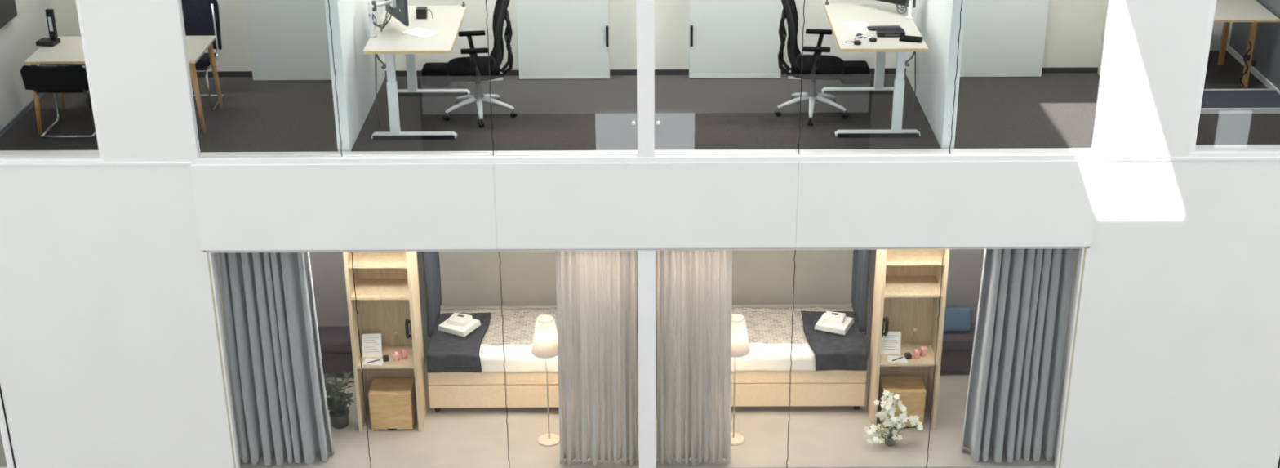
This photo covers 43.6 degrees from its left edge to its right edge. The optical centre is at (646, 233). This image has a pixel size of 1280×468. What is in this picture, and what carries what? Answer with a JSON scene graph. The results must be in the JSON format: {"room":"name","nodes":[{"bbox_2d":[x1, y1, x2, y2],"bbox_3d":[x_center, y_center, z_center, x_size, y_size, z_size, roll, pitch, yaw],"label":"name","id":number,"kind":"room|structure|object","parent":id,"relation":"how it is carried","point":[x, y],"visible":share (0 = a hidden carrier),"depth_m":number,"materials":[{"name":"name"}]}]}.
{"room":"building atrium","nodes":[
{"label":"building atrium","id":0,"kind":"room"},
{"bbox_2d":[0,0,57,129],"bbox_3d":[-6.236,-2.373,15.272,0.150,2.600,2.250,0,24,0],"label":"wall","id":1,"kind":"structure","parent":0,"point":[19,37],"depth_m":15.69,"materials":[{"name":"white paint"}]},
{"bbox_2d":[0,0,17,28],"bbox_3d":[-6.127,-2.193,14.941,0.063,0.600,1.000,0,24,0],"label":"wall screen","id":2,"kind":"object","parent":1,"relation":"attached to","point":[8,11],"visible":1,"depth_m":15.25,"materials":[{"name":"black plastic"}]},
{"bbox_2d":[0,93,45,137],"bbox_3d":[-6.148,-1.209,15.791,0.015,0.050,2.250,0,24,0],"label":"baseboard","id":3,"kind":"structure","parent":1,"relation":"attached to","point":[25,108],"depth_m":15.65,"materials":[{"name":"grey"}]},
{"bbox_2d":[0,0,241,467],"bbox_3d":[-5.148,-0.696,14.620,2.170,13.140,0.312,0,24,0],"label":"wall","id":4,"kind":"structure","parent":0,"point":[110,357],"depth_m":14.99,"materials":[{"name":"white paint"}]},
{"bbox_2d":[0,385,16,467],"bbox_3d":[-6.224,2.779,16.057,0.018,5.490,0.115,0,24,0],"label":"trim","id":5,"kind":"structure","parent":4,"relation":"attached to","point":[1,393],"depth_m":15.60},
{"bbox_2d":[206,251,235,467],"bbox_3d":[-4.065,1.282,15.402,0.022,2.540,0.100,0,24,0],"label":"trim","id":6,"kind":"structure","parent":4,"relation":"attached to","point":[207,252],"depth_m":15.31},
{"bbox_2d":[188,162,1103,248],"bbox_3d":[-0.002,-0.325,14.812,8.280,0.820,0.362,0,24,0],"label":"trim","id":7,"kind":"structure","parent":4,"relation":"attached to","point":[1102,163],"depth_m":14.64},
{"bbox_2d":[190,151,497,250],"bbox_3d":[-2.753,-0.307,14.789,2.738,0.850,0.330,0,24,0],"label":"panel","id":8,"kind":"object","parent":7,"relation":"attached to","point":[355,206],"visible":0.77,"depth_m":14.64,"materials":[{"name":"white paint"}]},
{"bbox_2d":[555,250,638,465],"bbox_3d":[-0.477,1.161,15.477,0.780,2.440,0.152,0,24,0],"label":"sheer curtain","id":9,"kind":"object","parent":7,"relation":"hanging from","point":[597,290],"visible":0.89,"depth_m":15.48,"materials":[{"name":"fabric"}]},
{"bbox_2d":[493,149,798,248],"bbox_3d":[-0.002,-0.320,14.789,2.759,0.850,0.330,0,24,0],"label":"panel","id":10,"kind":"object","parent":7,"relation":"attached to","point":[703,204],"visible":0.96,"depth_m":14.64,"materials":[{"name":"white paint"}]},
{"bbox_2d":[656,249,732,465],"bbox_3d":[0.468,1.155,15.479,0.739,2.440,0.158,0,24,0],"label":"sheer curtain","id":11,"kind":"object","parent":7,"relation":"hanging from","point":[694,286],"visible":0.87,"depth_m":15.48,"materials":[{"name":"fabric"}]},
{"bbox_2d":[795,147,1101,247],"bbox_3d":[2.750,-0.333,14.789,2.738,0.850,0.330,0,24,0],"label":"panel","id":12,"kind":"object","parent":7,"relation":"attached to","point":[1050,202],"visible":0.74,"depth_m":14.64,"materials":[{"name":"white paint"}]},
{"bbox_2d":[205,246,1087,251],"bbox_3d":[0.000,0.081,14.922,8.220,0.050,0.212,0,24,0],"label":"trim","id":13,"kind":"structure","parent":4,"relation":"attached to","point":[795,247],"depth_m":14.83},
{"bbox_2d":[216,252,228,348],"bbox_3d":[-4.222,0.719,16.519,0.150,2.460,2.000,0,24,0],"label":"wall","id":14,"kind":"structure","parent":0,"point":[217,253],"depth_m":15.59,"materials":[{"name":"white paint"}]},
{"bbox_2d":[324,0,385,151],"bbox_3d":[-2.804,-2.395,15.285,0.115,2.600,2.220,0,24,0],"label":"wall","id":15,"kind":"structure","parent":0,"point":[355,70],"depth_m":14.90,"materials":[{"name":"white paint"}]},
{"bbox_2d":[0,359,1054,467],"bbox_3d":[0.008,1.619,17.844,22.000,0.300,4.130,0,24,0],"label":"floor","id":16,"kind":"structure","parent":0,"point":[820,436],"depth_m":16.31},
{"bbox_2d":[318,326,354,373],"bbox_3d":[-3.544,1.309,17.643,1.100,0.460,0.410,0,24,0],"label":"bench","id":17,"kind":"object","parent":16,"relation":"on","point":[335,346],"visible":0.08,"depth_m":17.48,"materials":[{"name":"grey fabric"}]},
{"bbox_2d":[318,326,351,353],"bbox_3d":[-3.545,1.163,17.578,1.100,0.140,0.410,0,24,0],"label":"seat cushion","id":18,"kind":"object","parent":17,"relation":"on","point":[333,340],"depth_m":17.42,"materials":[{"name":"grey fabric"}]},
{"bbox_2d":[324,371,355,428],"bbox_3d":[-3.208,1.713,16.547,0.424,0.612,0.392,0,24,0],"label":"leafy plant","id":19,"kind":"object","parent":16,"relation":"on","point":[339,414],"visible":0.94,"depth_m":16.52,"materials":[{"name":"green plant"}]},
{"bbox_2d":[342,251,427,431],"bbox_3d":[-2.651,0.857,16.266,0.650,2.400,0.460,0,24,0],"label":"shelf unit","id":20,"kind":"object","parent":16,"relation":"on","point":[387,290],"visible":0.46,"depth_m":16.30,"materials":[{"name":"brown wood"}]},
{"bbox_2d":[361,333,382,356],"bbox_3d":[-2.814,1.134,16.405,0.200,0.234,0.092,-1,24,-3],"label":"card","id":21,"kind":"object","parent":20,"relation":"on","point":[371,345],"visible":1,"depth_m":16.39,"materials":[{"name":"paper"}]},
{"bbox_2d":[362,357,383,364],"bbox_3d":[-2.778,1.301,16.311,0.200,0.003,0.130,2,24,5],"label":"leaflet","id":22,"kind":"object","parent":20,"relation":"on","point":[380,362],"visible":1,"depth_m":16.30,"materials":[{"name":"paper"}]},
{"bbox_2d":[382,355,389,361],"bbox_3d":[-2.659,1.269,16.330,0.060,0.045,0.070,-5,25,-11],"label":"desk clock","id":23,"kind":"object","parent":20,"relation":"on","point":[385,357],"visible":1,"depth_m":16.30,"materials":[{"name":"black plastic"}]},
{"bbox_2d":[392,351,399,361],"bbox_3d":[-2.549,1.250,16.322,0.068,0.085,0.067,0,24,0],"label":"tumbler","id":24,"kind":"object","parent":20,"relation":"on","point":[396,354],"visible":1,"depth_m":16.30,"materials":[{"name":"pink glass"}]},
{"bbox_2d":[400,348,407,359],"bbox_3d":[-2.479,1.230,16.367,0.068,0.085,0.067,0,24,0],"label":"tumbler","id":25,"kind":"object","parent":20,"relation":"on","point":[403,352],"visible":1,"depth_m":16.35,"materials":[{"name":"pink glass"}]},
{"bbox_2d":[404,319,412,339],"bbox_3d":[-2.402,0.962,16.215,0.082,0.210,0.070,0,24,0],"label":"wall phone","id":26,"kind":"object","parent":20,"relation":"attached to","point":[407,321],"visible":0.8,"depth_m":16.19,"materials":[{"name":"black plastic"}]},
{"bbox_2d":[368,377,417,430],"bbox_3d":[-2.632,1.772,16.620,0.436,0.440,0.336,0,24,0],"label":"stool","id":27,"kind":"object","parent":16,"relation":"on","point":[392,401],"visible":0.97,"depth_m":16.48,"materials":[{"name":"brown wood"}]},
{"bbox_2d":[427,305,559,412],"bbox_3d":[-1.236,1.347,17.176,2.085,0.750,1.103,0,24,0],"label":"bed","id":28,"kind":"object","parent":16,"relation":"on","point":[525,372],"visible":0.45,"depth_m":16.74,"materials":[{"name":"beige wood"}]},
{"bbox_2d":[426,311,490,372],"bbox_3d":[-1.975,1.141,16.961,0.592,0.229,0.938,0,24,0],"label":"throw blanket","id":29,"kind":"object","parent":28,"relation":"on","point":[446,352],"visible":0.84,"depth_m":16.59,"materials":[{"name":"grey fabric"}]},
{"bbox_2d":[437,318,480,337],"bbox_3d":[-1.986,0.968,16.985,0.340,0.060,0.320,12,27,25],"label":"folded towel","id":30,"kind":"object","parent":29,"relation":"on","point":[460,331],"visible":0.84,"depth_m":16.88,"materials":[{"name":"white fabric"}]},
{"bbox_2d":[445,312,472,326],"bbox_3d":[-1.986,0.904,16.989,0.220,0.048,0.200,8,25,18],"label":"folded towel","id":31,"kind":"object","parent":30,"relation":"on","point":[459,319],"visible":1,"depth_m":16.95,"materials":[{"name":"white fabric"}]},
{"bbox_2d":[440,307,557,346],"bbox_3d":[-1.238,1.012,17.119,2.028,0.076,0.835,0,24,0],"label":"quilt","id":32,"kind":"object","parent":28,"relation":"on","point":[519,323],"depth_m":17.18,"materials":[{"name":"beige fabric"}]},
{"bbox_2d":[531,314,559,446],"bbox_3d":[-0.998,1.472,16.095,0.298,1.402,0.298,0,24,0],"label":"floor lamp","id":33,"kind":"object","parent":16,"relation":"on","point":[544,345],"visible":0.91,"depth_m":15.83,"materials":[{"name":"metal"}]},
{"bbox_2d":[730,313,750,445],"bbox_3d":[0.887,1.463,16.095,0.298,1.402,0.298,0,24,0],"label":"floor lamp","id":34,"kind":"object","parent":16,"relation":"on","point":[740,341],"visible":0.61,"depth_m":15.83,"materials":[{"name":"metal"}]},
{"bbox_2d":[731,303,866,409],"bbox_3d":[1.249,1.336,17.176,2.085,0.750,1.103,0,24,0],"label":"bed","id":35,"kind":"object","parent":16,"relation":"on","point":[762,376],"visible":0.5,"depth_m":16.74,"materials":[{"name":"brown wood"}]},
{"bbox_2d":[731,306,853,344],"bbox_3d":[1.247,1.000,17.119,2.028,0.076,0.835,0,24,0],"label":"quilt","id":36,"kind":"object","parent":35,"relation":"on","point":[764,325],"depth_m":17.16,"materials":[{"name":"beige fabric"}]},
{"bbox_2d":[800,311,867,370],"bbox_3d":[1.975,1.123,16.960,0.613,0.229,0.938,0,24,0],"label":"throw blanket","id":37,"kind":"object","parent":35,"relation":"on","point":[832,351],"visible":0.86,"depth_m":16.62,"materials":[{"name":"grey fabric"}]},
{"bbox_2d":[814,312,853,334],"bbox_3d":[1.994,0.950,16.985,0.340,0.060,0.320,10,26,22],"label":"folded towel","id":38,"kind":"object","parent":37,"relation":"on","point":[842,329],"visible":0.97,"depth_m":16.88,"materials":[{"name":"white fabric"}]},
{"bbox_2d":[822,311,845,324],"bbox_3d":[1.994,0.885,16.989,0.220,0.048,0.200,6,25,15],"label":"folded towel","id":39,"kind":"object","parent":38,"relation":"on","point":[829,317],"visible":1,"depth_m":16.94,"materials":[{"name":"white fabric"}]},
{"bbox_2d":[863,389,923,446],"bbox_3d":[2.494,1.853,16.124,0.603,0.651,0.285,0,24,0],"label":"flowering plant","id":40,"kind":"object","parent":16,"relation":"on","point":[890,438],"visible":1,"depth_m":16.15,"materials":[{"name":"white plant"}]},
{"bbox_2d":[877,375,926,427],"bbox_3d":[2.648,1.747,16.620,0.436,0.440,0.336,0,24,0],"label":"stool","id":41,"kind":"object","parent":16,"relation":"on","point":[911,389],"visible":0.74,"depth_m":16.47,"materials":[{"name":"brown wood"}]},
{"bbox_2d":[866,248,950,429],"bbox_3d":[2.659,0.832,16.266,0.650,2.400,0.460,0,24,0],"label":"shelf unit","id":42,"kind":"object","parent":16,"relation":"on","point":[907,291],"visible":0.53,"depth_m":16.30,"materials":[{"name":"brown wood"}]},
{"bbox_2d":[881,316,888,337],"bbox_3d":[2.412,0.939,16.215,0.082,0.210,0.070,0,24,0],"label":"wall phone","id":43,"kind":"object","parent":42,"relation":"attached to","point":[886,318],"visible":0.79,"depth_m":16.20,"materials":[{"name":"black plastic"}]},
{"bbox_2d":[880,331,901,354],"bbox_3d":[2.505,1.109,16.405,0.200,0.234,0.092,1,24,4],"label":"card","id":44,"kind":"object","parent":42,"relation":"on","point":[891,344],"visible":0.96,"depth_m":16.39,"materials":[{"name":"paper"}]},
{"bbox_2d":[887,355,907,362],"bbox_3d":[2.562,1.276,16.311,0.200,0.003,0.130,2,24,5],"label":"leaflet","id":45,"kind":"object","parent":42,"relation":"on","point":[891,358],"visible":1,"depth_m":16.30,"materials":[{"name":"paper"}]},
{"bbox_2d":[904,352,911,359],"bbox_3d":[2.671,1.244,16.330,0.060,0.045,0.070,-5,25,-11],"label":"desk clock","id":46,"kind":"object","parent":42,"relation":"on","point":[908,355],"visible":1,"depth_m":16.30,"materials":[{"name":"black plastic"}]},
{"bbox_2d":[914,348,920,359],"bbox_3d":[2.761,1.226,16.322,0.068,0.085,0.067,0,24,0],"label":"tumbler","id":47,"kind":"object","parent":42,"relation":"on","point":[917,352],"visible":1,"depth_m":16.30,"materials":[{"name":"pink glass"}]},
{"bbox_2d":[920,346,926,356],"bbox_3d":[2.831,1.205,16.367,0.068,0.085,0.067,0,24,0],"label":"tumbler","id":48,"kind":"object","parent":42,"relation":"on","point":[923,349],"visible":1,"depth_m":16.35,"materials":[{"name":"pink glass"}]},
{"bbox_2d":[940,323,975,371],"bbox_3d":[3.556,1.275,17.643,1.100,0.460,0.410,0,24,0],"label":"sofa","id":49,"kind":"object","parent":16,"relation":"on","point":[957,346],"visible":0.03,"depth_m":17.46,"materials":[{"name":"grey fabric"}]},
{"bbox_2d":[943,306,972,331],"bbox_3d":[3.364,0.932,17.507,0.380,0.265,0.170,0,24,0],"label":"cushion","id":50,"kind":"object","parent":49,"relation":"on","point":[956,318],"visible":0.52,"depth_m":17.45,"materials":[{"name":"blue fabric"}]},
{"bbox_2d":[942,323,975,350],"bbox_3d":[3.555,1.129,17.578,1.100,0.140,0.410,0,24,0],"label":"seat cushion","id":51,"kind":"object","parent":49,"relation":"on","point":[952,340],"depth_m":17.40,"materials":[{"name":"grey fabric"}]},
{"bbox_2d":[48,0,1105,71],"bbox_3d":[-0.714,-2.888,16.367,11.200,2.600,0.150,0,24,0],"label":"wall","id":52,"kind":"structure","parent":0,"point":[1073,28],"depth_m":16.64,"materials":[{"name":"white paint"}]},
{"bbox_2d":[190,66,1097,77],"bbox_3d":[-0.708,-1.695,16.811,11.200,0.060,0.012,0,24,0],"label":"baseboard","id":53,"kind":"structure","parent":52,"relation":"attached to","point":[1065,69],"depth_m":16.81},
{"bbox_2d":[0,50,1279,151],"bbox_3d":[-0.007,-1.414,16.616,24.000,0.300,3.900,0,24,0],"label":"floor","id":54,"kind":"structure","parent":0,"point":[1048,110],"depth_m":15.62,"materials":[{"name":"carpet"}]},
{"bbox_2d":[20,64,96,137],"bbox_3d":[-5.496,-1.327,15.188,0.607,0.747,0.641,0,24,0],"label":"chair","id":55,"kind":"object","parent":54,"relation":"on","point":[67,78],"visible":0.87,"depth_m":14.86,"materials":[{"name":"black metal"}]},
{"bbox_2d":[84,65,92,107],"bbox_3d":[-5.289,-1.845,15.963,0.538,1.060,0.642,0,24,0],"label":"chair","id":56,"kind":"object","parent":54,"relation":"on","point":[88,94],"visible":0.02,"depth_m":15.84,"materials":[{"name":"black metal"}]},
{"bbox_2d":[23,35,223,134],"bbox_3d":[-5.007,-1.436,15.444,1.606,0.741,0.804,0,24,0],"label":"meeting table","id":57,"kind":"object","parent":54,"relation":"on","point":[69,51],"visible":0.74,"depth_m":15.22,"materials":[{"name":"brown wood"}]},
{"bbox_2d":[35,8,60,46],"bbox_3d":[-5.763,-1.985,15.354,0.180,0.340,0.150,4,24,9],"label":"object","id":58,"kind":"object","parent":57,"relation":"on","point":[53,40],"visible":1,"depth_m":15.35,"materials":[{"name":"black plastic"}]},
{"bbox_2d":[181,0,225,111],"bbox_3d":[-4.529,-1.800,15.853,0.538,1.060,0.642,0,24,0],"label":"chair","id":59,"kind":"object","parent":54,"relation":"on","point":[201,17],"visible":0.42,"depth_m":15.96,"materials":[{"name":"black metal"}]},
{"bbox_2d":[244,0,331,79],"bbox_3d":[-3.489,-2.747,16.265,1.247,2.450,0.138,0,24,0],"label":"tall cabinet","id":60,"kind":"object","parent":54,"relation":"on","point":[288,39],"visible":0.56,"depth_m":16.52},
{"bbox_2d":[362,4,470,139],"bbox_3d":[-2.195,-1.572,15.520,0.804,0.900,1.504,0,24,0],"label":"desk","id":61,"kind":"object","parent":54,"relation":"on","point":[447,20],"visible":0.91,"depth_m":15.09,"materials":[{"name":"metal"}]},
{"bbox_2d":[367,0,408,37],"bbox_3d":[-2.522,-2.146,15.141,0.360,0.460,0.600,-12,27,-24],"label":"monitor","id":62,"kind":"object","parent":61,"relation":"on","point":[398,9],"visible":1,"depth_m":15.05,"materials":[{"name":"white metal"}]},
{"bbox_2d":[401,26,439,38],"bbox_3d":[-2.134,-1.905,15.155,0.300,0.006,0.210,16,29,32],"label":"document","id":63,"kind":"object","parent":61,"relation":"on","point":[418,32],"visible":1,"depth_m":15.14,"materials":[{"name":"paper"}]},
{"bbox_2d":[415,6,433,18],"bbox_3d":[-2.158,-2.156,15.602,0.164,0.100,0.100,0,24,0],"label":"speaker","id":64,"kind":"object","parent":61,"relation":"on","point":[421,11],"visible":1,"depth_m":15.56},
{"bbox_2d":[421,62,451,85],"bbox_3d":[-2.168,-1.657,16.580,0.300,0.190,0.260,0,24,0],"label":"bag","id":65,"kind":"object","parent":54,"relation":"on","point":[433,73],"visible":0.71,"depth_m":16.47,"materials":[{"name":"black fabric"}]},
{"bbox_2d":[442,0,517,127],"bbox_3d":[-1.635,-1.733,15.437,0.726,1.255,0.701,-4,24,-7],"label":"office chair","id":66,"kind":"object","parent":54,"relation":"on","point":[473,67],"visible":1,"depth_m":15.39,"materials":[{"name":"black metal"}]},
{"bbox_2d":[515,0,609,79],"bbox_3d":[-0.860,-2.753,16.251,0.945,2.450,0.168,0,24,0],"label":"tall cabinet","id":67,"kind":"object","parent":54,"relation":"on","point":[557,39],"visible":1,"depth_m":16.52,"materials":[{"name":"white metal"}]},
{"bbox_2d":[688,0,782,78],"bbox_3d":[0.919,-2.762,16.251,0.955,2.450,0.168,0,24,0],"label":"tall cabinet","id":68,"kind":"object","parent":54,"relation":"on","point":[728,38],"visible":1,"depth_m":16.53,"materials":[{"name":"white metal"}]},
{"bbox_2d":[773,0,848,125],"bbox_3d":[1.618,-1.748,15.437,0.726,1.255,0.701,3,24,7],"label":"office chair","id":69,"kind":"object","parent":54,"relation":"on","point":[815,66],"visible":1,"depth_m":15.40,"materials":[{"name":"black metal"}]},
{"bbox_2d":[840,60,870,84],"bbox_3d":[2.152,-1.677,16.580,0.300,0.190,0.260,0,24,0],"label":"bag","id":70,"kind":"object","parent":54,"relation":"on","point":[855,72],"visible":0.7,"depth_m":16.47,"materials":[{"name":"black fabric"}]},
{"bbox_2d":[821,3,928,137],"bbox_3d":[2.180,-1.593,15.520,0.804,0.900,1.504,0,24,0],"label":"desk","id":71,"kind":"object","parent":54,"relation":"on","point":[873,14],"visible":0.92,"depth_m":15.14,"materials":[{"name":"wood"}]},
{"bbox_2d":[842,22,871,31],"bbox_3d":[2.011,-1.977,15.274,0.220,0.004,0.300,-2,24,-5],"label":"document","id":72,"kind":"object","parent":71,"relation":"on","point":[851,26],"visible":1,"depth_m":15.28,"materials":[{"name":"paper"}]},
{"bbox_2d":[844,35,876,44],"bbox_3d":[1.984,-1.797,14.827,0.309,0.040,0.144,-14,27,-27],"label":"headset","id":73,"kind":"object","parent":71,"relation":"on","point":[872,38],"visible":1,"depth_m":14.82,"materials":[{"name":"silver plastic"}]},
{"bbox_2d":[853,40,861,44],"bbox_3d":[1.949,-1.769,14.771,0.072,0.034,0.072,-14,27,-27],"label":"ear cup","id":74,"kind":"object","parent":73,"relation":"on","point":[855,42],"depth_m":14.75,"materials":[{"name":"black plastic"}]},
{"bbox_2d":[869,36,876,41],"bbox_3d":[2.104,-1.806,14.854,0.072,0.034,0.072,-14,27,-27],"label":"ear cup","id":75,"kind":"object","parent":73,"relation":"on","point":[872,39],"depth_m":14.83,"materials":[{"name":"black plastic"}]},
{"bbox_2d":[862,28,905,36],"bbox_3d":[2.190,-1.887,15.014,0.462,0.050,0.140,0,24,0],"label":"station","id":76,"kind":"object","parent":71,"relation":"on","point":[879,32],"visible":1,"depth_m":14.97,"materials":[{"name":"black plastic"}]},
{"bbox_2d":[866,25,902,31],"bbox_3d":[2.261,-1.958,15.206,0.320,0.023,0.100,-2,24,-4],"label":"keyboard","id":77,"kind":"object","parent":71,"relation":"on","point":[873,28],"visible":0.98,"depth_m":15.18,"materials":[{"name":"black plastic"}]},
{"bbox_2d":[876,0,915,18],"bbox_3d":[2.392,-2.392,15.641,0.140,0.460,0.613,-22,32,-40],"label":"monitor","id":78,"kind":"object","parent":71,"relation":"on","point":[910,3],"visible":1,"depth_m":15.54,"materials":[{"name":"white metal"}]},
{"bbox_2d":[898,35,922,42],"bbox_3d":[2.462,-1.815,14.887,0.200,0.020,0.140,7,25,16],"label":"notebook","id":79,"kind":"object","parent":71,"relation":"on","point":[903,37],"visible":1,"depth_m":14.85,"materials":[{"name":"black fabric"}]},
{"bbox_2d":[960,0,1048,76],"bbox_3d":[3.478,-2.780,16.265,1.277,2.450,0.138,0,24,0],"label":"tall cabinet","id":80,"kind":"object","parent":54,"relation":"on","point":[1002,37],"visible":0.56,"depth_m":16.52,"materials":[{"name":"white"}]},
{"bbox_2d":[1200,88,1279,113],"bbox_3d":[5.744,-1.321,15.914,1.200,0.053,0.588,0,24,0],"label":"table","id":81,"kind":"object","parent":54,"relation":"on","point":[1214,100],"visible":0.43,"depth_m":15.83,"materials":[{"name":"grey"}]},
{"bbox_2d":[1213,0,1279,87],"bbox_3d":[5.981,-1.994,16.576,0.720,0.740,0.924,0,24,0],"label":"desk","id":82,"kind":"object","parent":54,"relation":"on","point":[1226,11],"visible":0.77,"depth_m":16.26,"materials":[{"name":"brown wood"}]},
{"bbox_2d":[309,248,984,360],"bbox_3d":[0.001,0.267,17.487,8.600,2.460,0.120,0,24,0],"label":"wall","id":83,"kind":"structure","parent":0,"point":[758,277],"depth_m":17.53,"materials":[{"name":"beige paint"}]},
{"bbox_2d":[906,0,965,148],"bbox_3d":[2.781,-2.421,15.285,0.115,2.600,2.220,0,24,0],"label":"wall","id":84,"kind":"structure","parent":0,"point":[937,21],"depth_m":14.90,"materials":[{"name":"white paint"}]},
{"bbox_2d":[1057,248,1076,414],"bbox_3d":[4.228,0.679,16.519,0.150,2.460,2.000,0,24,0],"label":"wall","id":85,"kind":"structure","parent":0,"point":[1075,248],"depth_m":15.59,"materials":[{"name":"grey paint"}]},
{"bbox_2d":[1097,0,1108,75],"bbox_3d":[4.813,-2.578,15.614,0.150,2.600,3.000,0,24,0],"label":"wall","id":86,"kind":"structure","parent":0,"point":[1106,1],"depth_m":16.60,"materials":[{"name":"white paint"}]},
{"bbox_2d":[1053,0,1279,467],"bbox_3d":[5.141,-0.745,14.619,2.170,13.140,0.312,0,24,0],"label":"wall","id":87,"kind":"structure","parent":0,"point":[1176,359],"depth_m":15.00,"materials":[{"name":"white paint"}]},
{"bbox_2d":[1058,247,1086,467],"bbox_3d":[4.077,1.244,15.402,0.022,2.540,0.100,0,24,0],"label":"trim","id":88,"kind":"structure","parent":87,"relation":"attached to","point":[1085,248],"depth_m":15.31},
{"bbox_2d":[1208,22,1232,50],"bbox_3d":[6.610,-3.228,17.052,3.750,2.600,0.150,0,24,0],"label":"wall","id":89,"kind":"structure","parent":0,"point":[1217,28],"depth_m":17.45,"materials":[{"name":"white paint"}]},
{"bbox_2d":[1229,0,1279,90],"bbox_3d":[6.428,-2.585,15.614,0.120,2.600,3.000,0,24,0],"label":"wall","id":90,"kind":"structure","parent":0,"point":[1266,50],"depth_m":16.47,"materials":[{"name":"paint"}]},
{"bbox_2d":[1226,44,1279,93],"bbox_3d":[6.363,-1.425,16.132,0.020,0.060,3.000,0,24,0],"label":"baseboard","id":91,"kind":"structure","parent":90,"relation":"attached to","point":[1263,79],"depth_m":16.70,"materials":[{"name":"metal"}]},
{"bbox_3d":[-0.004,-0.894,16.848,22.000,0.180,3.900,0,24,0],"label":"ceiling","id":92,"kind":"structure","parent":0,"visible":0},
{"bbox_2d":[217,252,333,465],"bbox_3d":[-3.604,1.128,15.583,0.899,2.440,0.322,0,24,0],"label":"window curtain","id":93,"kind":"object","parent":92,"relation":"hanging from","point":[279,388],"visible":0.91,"depth_m":15.55,"materials":[{"name":"fabric"}]},
{"bbox_2d":[422,251,441,337],"bbox_3d":[-2.263,0.159,16.777,0.077,1.655,0.883,0,24,0],"label":"curtain","id":94,"kind":"object","parent":92,"relation":"hanging from","point":[431,263],"visible":0.53,"depth_m":16.75,"materials":[{"name":"fabric"}]},
{"bbox_2d":[850,248,870,334],"bbox_3d":[2.263,0.138,16.777,0.083,1.655,0.883,0,24,0],"label":"curtain","id":95,"kind":"object","parent":92,"relation":"hanging from","point":[861,257],"visible":0.46,"depth_m":16.77,"materials":[{"name":"fabric"}]},
{"bbox_2d":[960,248,1075,462],"bbox_3d":[3.615,1.095,15.580,0.894,2.440,0.345,1,24,2],"label":"window curtain","id":96,"kind":"object","parent":92,"relation":"hanging from","point":[1018,355],"visible":0.93,"depth_m":15.55,"materials":[{"name":"fabric"}]},
{"bbox_3d":[-9.116,-0.210,14.828,5.770,0.995,0.312,0,24,0],"label":"wall","id":97,"kind":"structure","parent":0,"visible":0},
{"bbox_2d":[0,395,13,467],"bbox_3d":[-8.616,1.349,15.411,4.755,2.330,0.110,0,24,0],"label":"window","id":98,"kind":"structure","parent":97,"relation":"in","point":[3,429],"depth_m":15.66,"materials":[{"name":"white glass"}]},
{"bbox_2d":[0,150,200,165],"bbox_3d":[-8.058,-0.682,14.614,7.890,0.027,0.322,0,24,0],"label":"trim","id":99,"kind":"structure","parent":97,"relation":"attached to","point":[2,153],"depth_m":14.47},
{"bbox_3d":[0.018,3.825,16.648,8.120,3.185,0.312,0,24,0],"label":"wall","id":100,"kind":"structure","parent":0,"visible":0},
{"bbox_2d":[208,249,647,467],"bbox_3d":[-2.024,1.272,15.390,4.060,2.530,0.110,0,24,0],"label":"window","id":101,"kind":"structure","parent":100,"relation":"in","point":[642,254],"depth_m":15.28,"materials":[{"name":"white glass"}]},
{"bbox_2d":[646,247,1084,467],"bbox_3d":[2.036,1.253,15.390,4.060,2.530,0.110,0,24,0],"label":"window","id":102,"kind":"structure","parent":100,"relation":"in","point":[651,254],"depth_m":15.25,"materials":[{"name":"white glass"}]},
{"bbox_3d":[-0.023,-4.887,12.767,24.000,4.020,0.300,0,24,0],"label":"wall","id":103,"kind":"structure","parent":0,"visible":0},
{"bbox_2d":[0,0,103,163],"bbox_3d":[-7.461,-1.821,13.999,5.095,2.560,0.110,0,24,0],"label":"window","id":104,"kind":"structure","parent":103,"relation":"in","point":[3,159],"depth_m":14.46,"materials":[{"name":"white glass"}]},
{"bbox_2d":[176,0,645,164],"bbox_3d":[-2.039,-1.837,14.003,4.060,2.580,0.110,0,24,0],"label":"window","id":105,"kind":"structure","parent":103,"relation":"in","point":[639,157],"depth_m":14.47,"materials":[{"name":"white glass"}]},
{"bbox_2d":[644,0,1113,162],"bbox_3d":[2.021,-1.857,14.003,4.060,2.580,0.110,0,24,0],"label":"window","id":106,"kind":"structure","parent":103,"relation":"in","point":[651,156],"depth_m":14.47,"materials":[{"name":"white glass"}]},
{"bbox_2d":[1188,0,1279,157],"bbox_3d":[7.444,-1.891,13.999,5.095,2.560,0.110,0,24,0],"label":"window","id":107,"kind":"structure","parent":103,"relation":"in","point":[1241,152],"depth_m":14.42,"materials":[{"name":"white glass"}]},
{"bbox_3d":[9.114,-0.295,14.828,5.770,0.995,0.312,0,24,0],"label":"wall","id":108,"kind":"structure","parent":0,"visible":0},
{"bbox_2d":[1091,144,1279,160],"bbox_3d":[8.052,-0.758,14.614,7.890,0.027,0.322,0,24,0],"label":"trim","id":109,"kind":"structure","parent":108,"relation":"attached to","point":[1197,146],"depth_m":14.47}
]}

